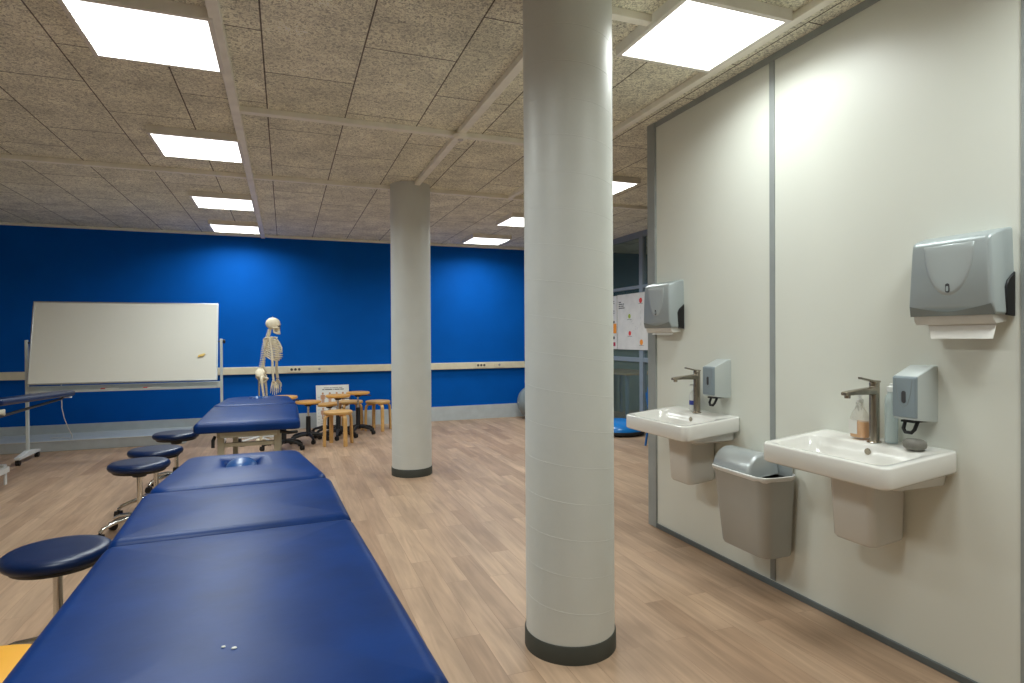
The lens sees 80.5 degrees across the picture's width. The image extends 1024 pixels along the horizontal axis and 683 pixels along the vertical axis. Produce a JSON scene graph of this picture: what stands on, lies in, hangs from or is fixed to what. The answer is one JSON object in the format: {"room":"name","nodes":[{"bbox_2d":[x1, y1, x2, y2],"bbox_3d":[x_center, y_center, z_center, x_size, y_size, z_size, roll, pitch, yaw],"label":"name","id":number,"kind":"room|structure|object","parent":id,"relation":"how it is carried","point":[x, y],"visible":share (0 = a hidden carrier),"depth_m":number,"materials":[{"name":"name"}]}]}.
{"room":"physiotherapy training room","nodes":[
{"label":"physiotherapy training room","id":0,"kind":"room"},
{"bbox_2d":[0,225,524,426],"bbox_3d":[-3.259,-0.119,8.496,9.270,2.700,0.100,-1,0,-21],"label":"wall","id":1,"kind":"structure","parent":0,"point":[330,300],"depth_m":8.39,"materials":[{"name":"blue paint"}]},
{"bbox_2d":[0,436,151,444],"bbox_3d":[-5.604,1.146,6.775,3.450,0.010,0.028,-1,0,-21],"label":"trim","id":2,"kind":"structure","parent":1,"relation":"attached to","point":[134,436],"depth_m":6.98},
{"bbox_2d":[0,426,192,454],"bbox_3d":[-5.730,1.202,7.112,3.450,0.110,0.730,-1,0,-21],"label":"trim","id":3,"kind":"structure","parent":1,"relation":"attached to","point":[138,441],"depth_m":7.14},
{"bbox_2d":[0,403,523,435],"bbox_3d":[-3.212,1.124,8.457,9.110,0.215,0.020,-1,0,-21],"label":"baseboard","id":4,"kind":"structure","parent":1,"relation":"attached to","point":[446,413],"depth_m":8.55,"materials":[{"name":"grey paint"}]},
{"bbox_2d":[0,222,523,249],"bbox_3d":[-3.222,-1.453,8.422,9.110,0.030,0.050,-1,0,-21],"label":"trim","id":5,"kind":"structure","parent":1,"relation":"attached to","point":[1,223],"depth_m":8.15,"materials":[{"name":"paint"}]},
{"bbox_2d":[0,361,524,380],"bbox_3d":[-3.211,0.397,8.434,9.110,0.100,0.055,-1,0,-21],"label":"trim","id":6,"kind":"structure","parent":1,"relation":"attached to","point":[4,376],"depth_m":8.70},
{"bbox_2d":[288,367,302,371],"bbox_3d":[-3.031,0.395,8.468,0.200,0.070,0.010,-1,0,-21],"label":"wall socket","id":7,"kind":"object","parent":1,"relation":"attached to","point":[290,369],"visible":1,"depth_m":8.46,"materials":[{"name":"white plastic"}]},
{"bbox_2d":[313,367,325,371],"bbox_3d":[-2.731,0.393,8.580,0.170,0.070,0.010,-1,0,-21],"label":"wall socket","id":8,"kind":"object","parent":1,"relation":"attached to","point":[315,369],"visible":1,"depth_m":8.58,"materials":[{"name":"white plastic"}]},
{"bbox_2d":[475,363,486,367],"bbox_3d":[-0.479,0.373,9.425,0.200,0.070,0.010,-1,0,-21],"label":"wall socket","id":9,"kind":"object","parent":1,"relation":"attached to","point":[477,365],"visible":1,"depth_m":9.42,"materials":[{"name":"white plastic"}]},
{"bbox_2d":[495,363,503,366],"bbox_3d":[-0.199,0.370,9.531,0.160,0.070,0.010,-1,0,-21],"label":"wall socket","id":10,"kind":"object","parent":1,"relation":"attached to","point":[496,364],"visible":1,"depth_m":9.53,"materials":[{"name":"white plastic"}]},
{"bbox_2d":[613,229,647,411],"bbox_3d":[3.116,-0.125,4.614,0.060,2.700,11.650,-1,0,-21],"label":"window","id":11,"kind":"structure","parent":1,"relation":"in","point":[642,359],"depth_m":8.18,"materials":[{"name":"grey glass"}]},
{"bbox_2d":[613,296,616,348],"bbox_3d":[1.403,-0.276,9.061,0.014,0.772,0.658,-1,0,-21],"label":"notice board","id":12,"kind":"object","parent":11,"relation":"attached to","point":[614,297],"visible":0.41,"depth_m":8.79,"materials":[{"name":"white paper"}]},
{"bbox_2d":[613,253,647,349],"bbox_3d":[2.456,-0.169,10.641,2.940,2.700,0.100,-1,0,-21],"label":"glass","id":13,"kind":"object","parent":11,"relation":"attached to","point":[625,265],"depth_m":10.40,"materials":[{"name":"clear glass"}]},
{"bbox_2d":[617,292,647,349],"bbox_3d":[1.770,-0.273,8.082,0.014,0.778,1.392,-1,0,-21],"label":"notice board","id":14,"kind":"object","parent":11,"relation":"attached to","point":[632,334],"visible":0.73,"depth_m":8.38,"materials":[{"name":"white paper"}]},
{"bbox_2d":[613,349,647,410],"bbox_3d":[4.479,0.688,5.130,2.840,1.050,11.650,-1,0,-21],"label":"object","id":15,"kind":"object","parent":1,"relation":"attached to","point":[634,404],"depth_m":10.41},
{"bbox_2d":[0,0,863,253],"bbox_3d":[0.173,-1.499,3.501,12.210,0.100,11.850,-1,0,-21],"label":"ceiling","id":16,"kind":"structure","parent":0,"point":[420,63],"depth_m":3.76,"materials":[{"name":"brown tile"}]},
{"bbox_2d":[57,0,224,73],"bbox_3d":[-1.655,-1.407,2.767,0.572,0.050,0.572,-1,0,-21],"label":"ceiling light","id":17,"kind":"object","parent":16,"relation":"attached to","point":[156,32],"visible":0.88,"depth_m":2.70,"materials":[{"name":"glowing white plastic diffuser"}]},
{"bbox_2d":[146,125,244,163],"bbox_3d":[-2.262,-1.417,4.382,0.572,0.050,0.572,-1,0,-21],"label":"ceiling light","id":18,"kind":"object","parent":16,"relation":"attached to","point":[169,141],"visible":0.9,"depth_m":4.28,"materials":[{"name":"glowing white plastic diffuser"}]},
{"bbox_2d":[151,134,241,161],"bbox_3d":[-2.262,-1.401,4.382,0.528,0.010,0.528,-1,0,-21],"label":"diffuser","id":19,"kind":"object","parent":18,"relation":"attached to","point":[210,147],"depth_m":4.33,"materials":[{"name":"white plastic"}]},
{"bbox_2d":[189,191,255,210],"bbox_3d":[-2.935,-1.427,6.175,0.572,0.050,0.572,-1,0,-21],"label":"ceiling light","id":20,"kind":"object","parent":16,"relation":"attached to","point":[210,200],"visible":0.89,"depth_m":6.07,"materials":[{"name":"paint"}]},
{"bbox_2d":[193,197,253,210],"bbox_3d":[-2.935,-1.411,6.175,0.528,0.010,0.528,-1,0,-21],"label":"diffuser","id":21,"kind":"object","parent":20,"relation":"attached to","point":[226,203],"depth_m":6.16,"materials":[{"name":"white plastic"}]},
{"bbox_2d":[204,0,264,238],"bbox_3d":[-1.392,-1.413,2.904,0.050,0.045,11.630,-1,0,-21],"label":"trim","id":22,"kind":"structure","parent":16,"relation":"attached to","point":[213,7],"depth_m":3.41,"materials":[{"name":"paint"}]},
{"bbox_2d":[208,220,260,233],"bbox_3d":[-3.476,-1.435,7.617,0.572,0.050,0.572,-1,0,-21],"label":"ceiling light","id":23,"kind":"object","parent":16,"relation":"attached to","point":[215,225],"visible":0.92,"depth_m":7.50,"materials":[{"name":"paint"}]},
{"bbox_2d":[211,225,258,233],"bbox_3d":[-3.476,-1.419,7.617,0.528,0.010,0.528,-1,0,-21],"label":"diffuser","id":24,"kind":"object","parent":23,"relation":"attached to","point":[247,229],"depth_m":7.58,"materials":[{"name":"white plastic"}]},
{"bbox_2d":[0,154,646,210],"bbox_3d":[-2.061,-1.433,5.330,9.110,0.035,0.045,-1,0,-21],"label":"trim","id":25,"kind":"structure","parent":16,"relation":"attached to","point":[2,156],"depth_m":5.19,"materials":[{"name":"paint"}]},
{"bbox_2d":[240,106,523,145],"bbox_3d":[-0.568,-1.432,4.126,2.351,0.035,0.050,-1,0,-21],"label":"trim","id":26,"kind":"structure","parent":16,"relation":"attached to","point":[246,110],"depth_m":3.97,"materials":[{"name":"paint"}]},
{"bbox_2d":[453,133,467,140],"bbox_3d":[-0.353,-1.397,4.153,0.104,0.036,0.104,-1,0,-21],"label":"smoke detector","id":27,"kind":"object","parent":26,"relation":"attached to","point":[457,136],"visible":1,"depth_m":4.12,"materials":[{"name":"paint"}]},
{"bbox_2d":[415,51,522,185],"bbox_3d":[0.514,-1.420,1.841,0.050,0.035,8.300,-1,0,-21],"label":"trim","id":28,"kind":"structure","parent":16,"relation":"attached to","point":[514,69],"depth_m":3.72,"materials":[{"name":"paint"}]},
{"bbox_2d":[462,234,511,244],"bbox_3d":[-0.368,-1.462,8.687,0.572,0.050,0.572,-1,0,-21],"label":"ceiling light","id":29,"kind":"object","parent":16,"relation":"attached to","point":[485,239],"visible":1,"depth_m":8.55,"materials":[{"name":"paint"}]},
{"bbox_2d":[465,238,508,244],"bbox_3d":[-0.368,-1.446,8.687,0.528,0.010,0.528,-1,0,-21],"label":"diffuser","id":30,"kind":"object","parent":29,"relation":"attached to","point":[486,241],"depth_m":8.69,"materials":[{"name":"white plastic"}]},
{"bbox_2d":[495,212,523,226],"bbox_3d":[0.163,-1.454,7.273,0.572,0.050,0.572,-1,0,-21],"label":"ceiling light","id":31,"kind":"object","parent":16,"relation":"attached to","point":[513,219],"visible":0.48,"depth_m":7.20,"materials":[{"name":"paint"}]},
{"bbox_2d":[499,217,523,225],"bbox_3d":[0.163,-1.438,7.274,0.528,0.010,0.528,-1,0,-21],"label":"diffuser","id":32,"kind":"object","parent":31,"relation":"attached to","point":[504,221],"depth_m":7.23,"materials":[{"name":"white plastic"}]},
{"bbox_2d":[613,175,640,194],"bbox_3d":[0.788,-1.444,5.607,0.572,0.050,0.572,-1,0,-21],"label":"ceiling light","id":33,"kind":"object","parent":16,"relation":"attached to","point":[620,183],"visible":0.24,"depth_m":5.44,"materials":[{"name":"paint"}]},
{"bbox_2d":[613,182,634,193],"bbox_3d":[0.788,-1.428,5.607,0.528,0.010,0.528,-1,0,-21],"label":"diffuser","id":34,"kind":"object","parent":33,"relation":"attached to","point":[618,187],"depth_m":5.56,"materials":[{"name":"white plastic"}]},
{"bbox_2d":[612,6,651,26],"bbox_3d":[0.441,-1.426,2.627,0.365,0.035,0.045,-1,0,-21],"label":"trim","id":35,"kind":"structure","parent":16,"relation":"attached to","point":[618,14],"depth_m":2.64,"materials":[{"name":"paint"}]},
{"bbox_2d":[508,0,835,198],"bbox_3d":[1.439,-1.428,2.188,0.045,0.035,8.300,-1,0,-21],"label":"trim","id":36,"kind":"structure","parent":16,"relation":"attached to","point":[813,6],"depth_m":3.27,"materials":[{"name":"paint"}]},
{"bbox_2d":[616,0,792,72],"bbox_3d":[0.866,-1.422,2.800,0.556,0.050,0.556,-1,0,-21],"label":"ceiling light","id":37,"kind":"object","parent":16,"relation":"attached to","point":[697,35],"visible":0.98,"depth_m":2.74,"materials":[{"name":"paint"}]},
{"bbox_2d":[0,409,959,682],"bbox_3d":[0.190,1.301,3.523,12.210,0.100,11.850,-1,0,-21],"label":"floor","id":38,"kind":"structure","parent":0,"point":[449,542],"depth_m":3.32,"materials":[{"name":"brown wood"}]},
{"bbox_2d":[0,644,31,682],"bbox_3d":[-1.336,1.052,1.491,0.360,0.449,0.360,-1,1,-38],"label":"round stool","id":39,"kind":"object","parent":38,"relation":"on","point":[10,655],"visible":0.2,"depth_m":1.59,"materials":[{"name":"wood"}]},
{"bbox_2d":[0,390,74,484],"bbox_3d":[-3.881,0.831,4.012,0.860,0.879,3.030,-1,0,-21],"label":"couch","id":40,"kind":"object","parent":38,"relation":"on","point":[4,469],"visible":1,"depth_m":4.77,"materials":[{"name":"blue leather"}]},
{"bbox_2d":[0,535,111,644],"bbox_3d":[-1.736,1.033,2.353,0.465,0.476,0.497,-1,1,-41],"label":"stool","id":41,"kind":"object","parent":38,"relation":"on","point":[55,558],"visible":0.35,"depth_m":2.27,"materials":[{"name":"blue leather"}]},
{"bbox_2d":[14,301,226,465],"bbox_3d":[-4.222,0.407,6.685,1.917,1.687,0.560,-1,0,-21],"label":"whiteboard","id":42,"kind":"object","parent":38,"relation":"on","point":[70,342],"visible":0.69,"depth_m":6.64,"materials":[{"name":"plastic"}]},
{"bbox_2d":[53,385,72,438],"bbox_3d":[-5.083,0.784,6.879,0.179,0.719,0.899,-1,1,-43],"label":"cord","id":43,"kind":"object","parent":42,"relation":"hanging from","point":[61,385],"visible":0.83,"depth_m":6.67,"materials":[{"name":"white plastic"}]},
{"bbox_2d":[30,386,216,393],"bbox_3d":[-4.211,0.524,6.635,1.750,0.024,0.073,-1,0,-21],"label":"tray","id":44,"kind":"object","parent":42,"relation":"on","point":[76,388],"depth_m":6.56,"materials":[{"name":"silver metal"}]},
{"bbox_2d":[98,457,170,536],"bbox_3d":[-2.472,1.024,3.990,0.465,0.476,0.497,0,0,17],"label":"stool","id":45,"kind":"object","parent":38,"relation":"on","point":[138,468],"visible":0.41,"depth_m":3.91,"materials":[{"name":"blue leather"}]},
{"bbox_2d":[114,444,183,515],"bbox_3d":[-2.616,1.021,4.480,0.497,0.476,0.465,0,0,18],"label":"stool","id":46,"kind":"object","parent":38,"relation":"on","point":[167,451],"visible":0.38,"depth_m":4.37,"materials":[{"name":"blue leather"}]},
{"bbox_2d":[145,430,199,492],"bbox_3d":[-2.892,1.017,5.235,0.497,0.476,0.465,0,0,-5],"label":"stool","id":47,"kind":"object","parent":38,"relation":"on","point":[176,437],"visible":0.49,"depth_m":5.11,"materials":[{"name":"blue leather"}]},
{"bbox_2d":[2,450,448,682],"bbox_3d":[-0.947,0.921,2.101,0.780,0.695,2.510,-1,0,-23],"label":"couch","id":48,"kind":"object","parent":38,"relation":"on","point":[244,567],"visible":1,"depth_m":1.43,"materials":[{"name":"blue leather"}]},
{"bbox_2d":[193,396,299,454],"bbox_3d":[-2.204,0.890,5.181,0.704,0.723,1.880,-1,0,-21],"label":"couch","id":49,"kind":"object","parent":38,"relation":"on","point":[236,417],"visible":0.77,"depth_m":4.45,"materials":[{"name":"blue leather"}]},
{"bbox_2d":[238,316,282,446],"bbox_3d":[-3.085,0.465,7.406,0.548,1.548,0.519,0,0,-13],"label":"skeleton","id":50,"kind":"object","parent":38,"relation":"on","point":[269,343],"visible":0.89,"depth_m":7.36,"materials":[{"name":"white plastic"}]},
{"bbox_2d":[259,395,304,450],"bbox_3d":[-2.610,0.932,6.966,0.491,0.615,0.460,0,1,30],"label":"stool","id":51,"kind":"object","parent":38,"relation":"on","point":[285,440],"visible":0.48,"depth_m":6.92,"materials":[{"name":"black plastic"}]},
{"bbox_2d":[289,400,328,444],"bbox_3d":[-2.510,0.983,7.481,0.491,0.505,0.460,0,0,3],"label":"stool","id":52,"kind":"object","parent":38,"relation":"on","point":[307,403],"visible":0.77,"depth_m":7.43,"materials":[{"name":"black plastic"}]},
{"bbox_2d":[311,402,347,435],"bbox_3d":[-2.402,1.019,8.037,0.460,0.422,0.491,-1,1,-29],"label":"stool","id":53,"kind":"object","parent":38,"relation":"on","point":[328,405],"visible":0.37,"depth_m":7.99,"materials":[{"name":"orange wood"}]},
{"bbox_2d":[316,384,349,429],"bbox_3d":[-2.528,0.925,8.550,0.450,0.608,0.206,-1,0,-21],"label":"chart","id":54,"kind":"object","parent":38,"relation":"on","point":[322,391],"visible":0.48,"depth_m":8.55,"materials":[{"name":"white paper"}]},
{"bbox_2d":[317,394,357,440],"bbox_3d":[-2.214,0.955,7.758,0.491,0.553,0.460,0,0,24],"label":"stool","id":55,"kind":"object","parent":38,"relation":"on","point":[338,429],"visible":0.78,"depth_m":7.70,"materials":[{"name":"black plastic"}]},
{"bbox_2d":[323,409,352,446],"bbox_3d":[-2.079,1.032,7.237,0.336,0.405,0.336,0,0,1],"label":"stool","id":56,"kind":"object","parent":38,"relation":"on","point":[341,412],"visible":1,"depth_m":7.13,"materials":[{"name":"brown wood"}]},
{"bbox_2d":[339,399,362,430],"bbox_3d":[-2.239,1.024,8.394,0.336,0.405,0.336,-1,1,-27],"label":"stool","id":57,"kind":"object","parent":38,"relation":"on","point":[344,403],"visible":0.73,"depth_m":8.32,"materials":[{"name":"brown wood"}]},
{"bbox_2d":[341,391,375,436],"bbox_3d":[-2.037,0.948,8.077,0.491,0.560,0.460,0,1,37],"label":"stool","id":58,"kind":"object","parent":38,"relation":"on","point":[357,394],"visible":0.76,"depth_m":8.03,"materials":[{"name":"black plastic"}]},
{"bbox_2d":[364,399,391,431],"bbox_3d":[-1.858,1.022,8.388,0.336,0.405,0.336,0,0,13],"label":"stool","id":59,"kind":"object","parent":38,"relation":"on","point":[380,402],"visible":0.98,"depth_m":8.29,"materials":[{"name":"brown wood"}]},
{"bbox_2d":[390,181,431,477],"bbox_3d":[-0.948,-0.109,5.681,0.380,2.699,0.380,-1,0,-21],"label":"column","id":60,"kind":"structure","parent":38,"relation":"on","point":[409,202],"depth_m":5.52,"materials":[{"name":"grey paint"}]},
{"bbox_2d":[517,388,524,415],"bbox_3d":[0.341,0.941,9.469,0.526,0.524,0.524,-1,0,-21],"label":"exercise ball","id":61,"kind":"object","parent":38,"relation":"on","point":[521,397],"visible":0.21,"depth_m":9.33,"materials":[{"name":"grey plastic"}]},
{"bbox_2d":[523,0,615,665],"bbox_3d":[0.236,-0.091,2.527,0.380,2.699,0.380,-1,0,-21],"label":"column","id":62,"kind":"structure","parent":38,"relation":"on","point":[567,44],"depth_m":2.37,"materials":[{"name":"grey paint"}]},
{"bbox_2d":[614,418,644,436],"bbox_3d":[1.413,1.107,7.928,0.650,0.204,0.650,-1,0,-21],"label":"dome","id":63,"kind":"object","parent":38,"relation":"on","point":[620,428],"visible":0.52,"depth_m":7.66,"materials":[{"name":"blue plastic"}]},
{"bbox_2d":[614,369,647,417],"bbox_3d":[1.760,0.829,9.515,0.730,0.730,1.330,-1,0,-21],"label":"desk","id":64,"kind":"object","parent":38,"relation":"on","point":[626,372],"visible":0.48,"depth_m":9.11,"materials":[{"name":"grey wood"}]},
{"bbox_2d":[644,388,647,445],"bbox_3d":[1.836,0.865,6.996,0.416,0.702,0.445,-1,1,-36],"label":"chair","id":65,"kind":"object","parent":38,"relation":"on","point":[646,393],"visible":0.17,"depth_m":7.04,"materials":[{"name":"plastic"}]},
{"bbox_2d":[656,0,1020,682],"bbox_3d":[2.059,-0.092,1.264,0.100,2.700,6.120,-1,0,-21],"label":"wall","id":66,"kind":"structure","parent":0,"point":[898,124],"depth_m":2.58,"materials":[{"name":"white paint"}]},
{"bbox_2d":[647,122,657,526],"bbox_3d":[0.998,-0.108,4.093,0.128,2.699,0.088,-1,0,-21],"label":"trim","id":67,"kind":"structure","parent":66,"relation":"attached to","point":[651,129],"depth_m":4.06,"materials":[{"name":"grey metal"}]},
{"bbox_2d":[644,280,684,334],"bbox_3d":[0.965,-0.215,3.877,0.112,0.342,0.312,-1,0,-21],"label":"paper towel dispenser","id":68,"kind":"object","parent":66,"relation":"attached to","point":[664,301],"visible":1,"depth_m":3.78,"materials":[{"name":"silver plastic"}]},
{"bbox_2d":[652,333,672,334],"bbox_3d":[0.957,-0.055,3.861,0.024,0.022,0.237,-1,0,-21],"label":"paper towel","id":69,"kind":"object","parent":68,"relation":"hanging from","point":[653,333],"depth_m":3.86,"materials":[{"name":"white paper"}]},
{"bbox_2d":[646,328,680,332],"bbox_3d":[0.971,-0.072,3.880,0.079,0.034,0.276,-1,0,-21],"label":"paper towel","id":70,"kind":"object","parent":68,"relation":"on","point":[650,330],"depth_m":3.82,"materials":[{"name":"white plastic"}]},
{"bbox_2d":[626,367,738,484],"bbox_3d":[0.969,0.484,3.516,0.368,0.668,0.600,-1,0,-21],"label":"basin","id":71,"kind":"object","parent":66,"relation":"attached to","point":[693,435],"visible":1,"depth_m":3.45,"materials":[{"name":"white ceramic"}]},
{"bbox_2d":[671,367,701,412],"bbox_3d":[1.016,0.284,3.519,0.198,0.268,0.056,-1,0,-21],"label":"tap","id":72,"kind":"object","parent":71,"relation":"on","point":[695,377],"depth_m":3.53,"materials":[{"name":"silver metal"}]},
{"bbox_2d":[689,384,692,410],"bbox_3d":[1.081,0.331,3.596,0.055,0.157,0.055,0,0,24],"label":"bottle","id":73,"kind":"object","parent":71,"relation":"on","point":[691,392],"visible":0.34,"depth_m":3.58,"materials":[{"name":"white plastic"}]},
{"bbox_2d":[703,359,730,405],"bbox_3d":[1.145,0.231,3.392,0.121,0.261,0.098,-1,0,-21],"label":"soap dispenser","id":74,"kind":"object","parent":66,"relation":"attached to","point":[716,374],"visible":1,"depth_m":3.36,"materials":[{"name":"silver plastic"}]},
{"bbox_2d":[712,445,795,558],"bbox_3d":[1.209,0.795,3.049,0.236,0.490,0.395,-1,0,-21],"label":"waste bin","id":75,"kind":"object","parent":66,"relation":"attached to","point":[756,494],"visible":0.96,"depth_m":2.95,"materials":[{"name":"grey plastic"}]},
{"bbox_2d":[655,0,879,126],"bbox_3d":[2.017,-1.424,1.196,0.006,0.035,6.038,-1,0,-21],"label":"trim","id":76,"kind":"structure","parent":66,"relation":"attached to","point":[865,4],"depth_m":3.03,"materials":[{"name":"grey metal"}]},
{"bbox_2d":[769,60,775,580],"bbox_3d":[1.323,-0.102,3.074,0.006,2.631,0.033,-1,0,-21],"label":"trim","id":77,"kind":"structure","parent":66,"relation":"attached to","point":[771,64],"depth_m":3.07,"materials":[{"name":"grey metal"}]},
{"bbox_2d":[656,523,977,682],"bbox_3d":[2.029,1.245,1.216,0.012,0.028,6.038,-1,0,-21],"label":"baseboard","id":78,"kind":"structure","parent":66,"relation":"attached to","point":[899,647],"depth_m":2.72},
{"bbox_2d":[764,377,956,547],"bbox_3d":[1.370,0.479,2.448,0.368,0.668,0.600,-1,0,-21],"label":"basin","id":79,"kind":"object","parent":66,"relation":"attached to","point":[870,477],"visible":1,"depth_m":2.39,"materials":[{"name":"white ceramic"}]},
{"bbox_2d":[849,395,868,437],"bbox_3d":[1.464,0.309,2.551,0.060,0.193,0.072,-1,0,-21],"label":"soap bottle","id":80,"kind":"object","parent":79,"relation":"on","point":[857,428],"visible":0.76,"depth_m":2.54,"materials":[{"name":"clear plastic"}]},
{"bbox_2d":[841,377,881,442],"bbox_3d":[1.417,0.278,2.452,0.198,0.268,0.056,-1,0,-21],"label":"tap","id":81,"kind":"object","parent":79,"relation":"on","point":[873,390],"depth_m":2.46,"materials":[{"name":"silver metal"}]},
{"bbox_2d":[884,383,897,443],"bbox_3d":[1.524,0.287,2.430,0.047,0.238,0.047,-1,0,-21],"label":"lotion bottle","id":82,"kind":"object","parent":79,"relation":"on","point":[890,423],"visible":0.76,"depth_m":2.42,"materials":[{"name":"white plastic"}]},
{"bbox_2d":[902,438,927,450],"bbox_3d":[1.533,0.390,2.303,0.069,0.041,0.086,-1,0,-21],"label":"soap stone","id":83,"kind":"object","parent":79,"relation":"on","point":[908,443],"visible":1,"depth_m":2.28,"materials":[{"name":"grey stone"}]},
{"bbox_2d":[893,365,937,434],"bbox_3d":[1.546,0.223,2.325,0.121,0.261,0.098,-1,0,-21],"label":"soap dispenser","id":84,"kind":"object","parent":66,"relation":"attached to","point":[915,387],"visible":1,"depth_m":2.29,"materials":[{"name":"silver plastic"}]},
{"bbox_2d":[909,227,1014,338],"bbox_3d":[1.603,-0.202,2.177,0.112,0.382,0.312,-1,0,-21],"label":"paper towel dispenser","id":85,"kind":"object","parent":66,"relation":"attached to","point":[963,285],"visible":1,"depth_m":2.11,"materials":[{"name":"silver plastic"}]},
{"bbox_2d":[914,314,1007,324],"bbox_3d":[1.609,-0.078,2.180,0.079,0.034,0.276,-1,0,-21],"label":"tray","id":86,"kind":"object","parent":85,"relation":"on","point":[919,319],"depth_m":2.14,"materials":[{"name":"white plastic"}]},
{"bbox_2d":[928,324,995,338],"bbox_3d":[1.595,-0.041,2.161,0.024,0.062,0.237,-1,0,-21],"label":"paper towel","id":87,"kind":"object","parent":85,"relation":"hanging from","point":[937,331],"depth_m":2.15,"materials":[{"name":"white paper"}]},
{"bbox_2d":[1021,0,1023,682],"bbox_3d":[1.719,-0.096,2.021,0.006,2.631,0.032,-1,0,-21],"label":"trim","id":88,"kind":"structure","parent":66,"relation":"attached to","point":[1022,1],"depth_m":2.03,"materials":[{"name":"grey metal"}]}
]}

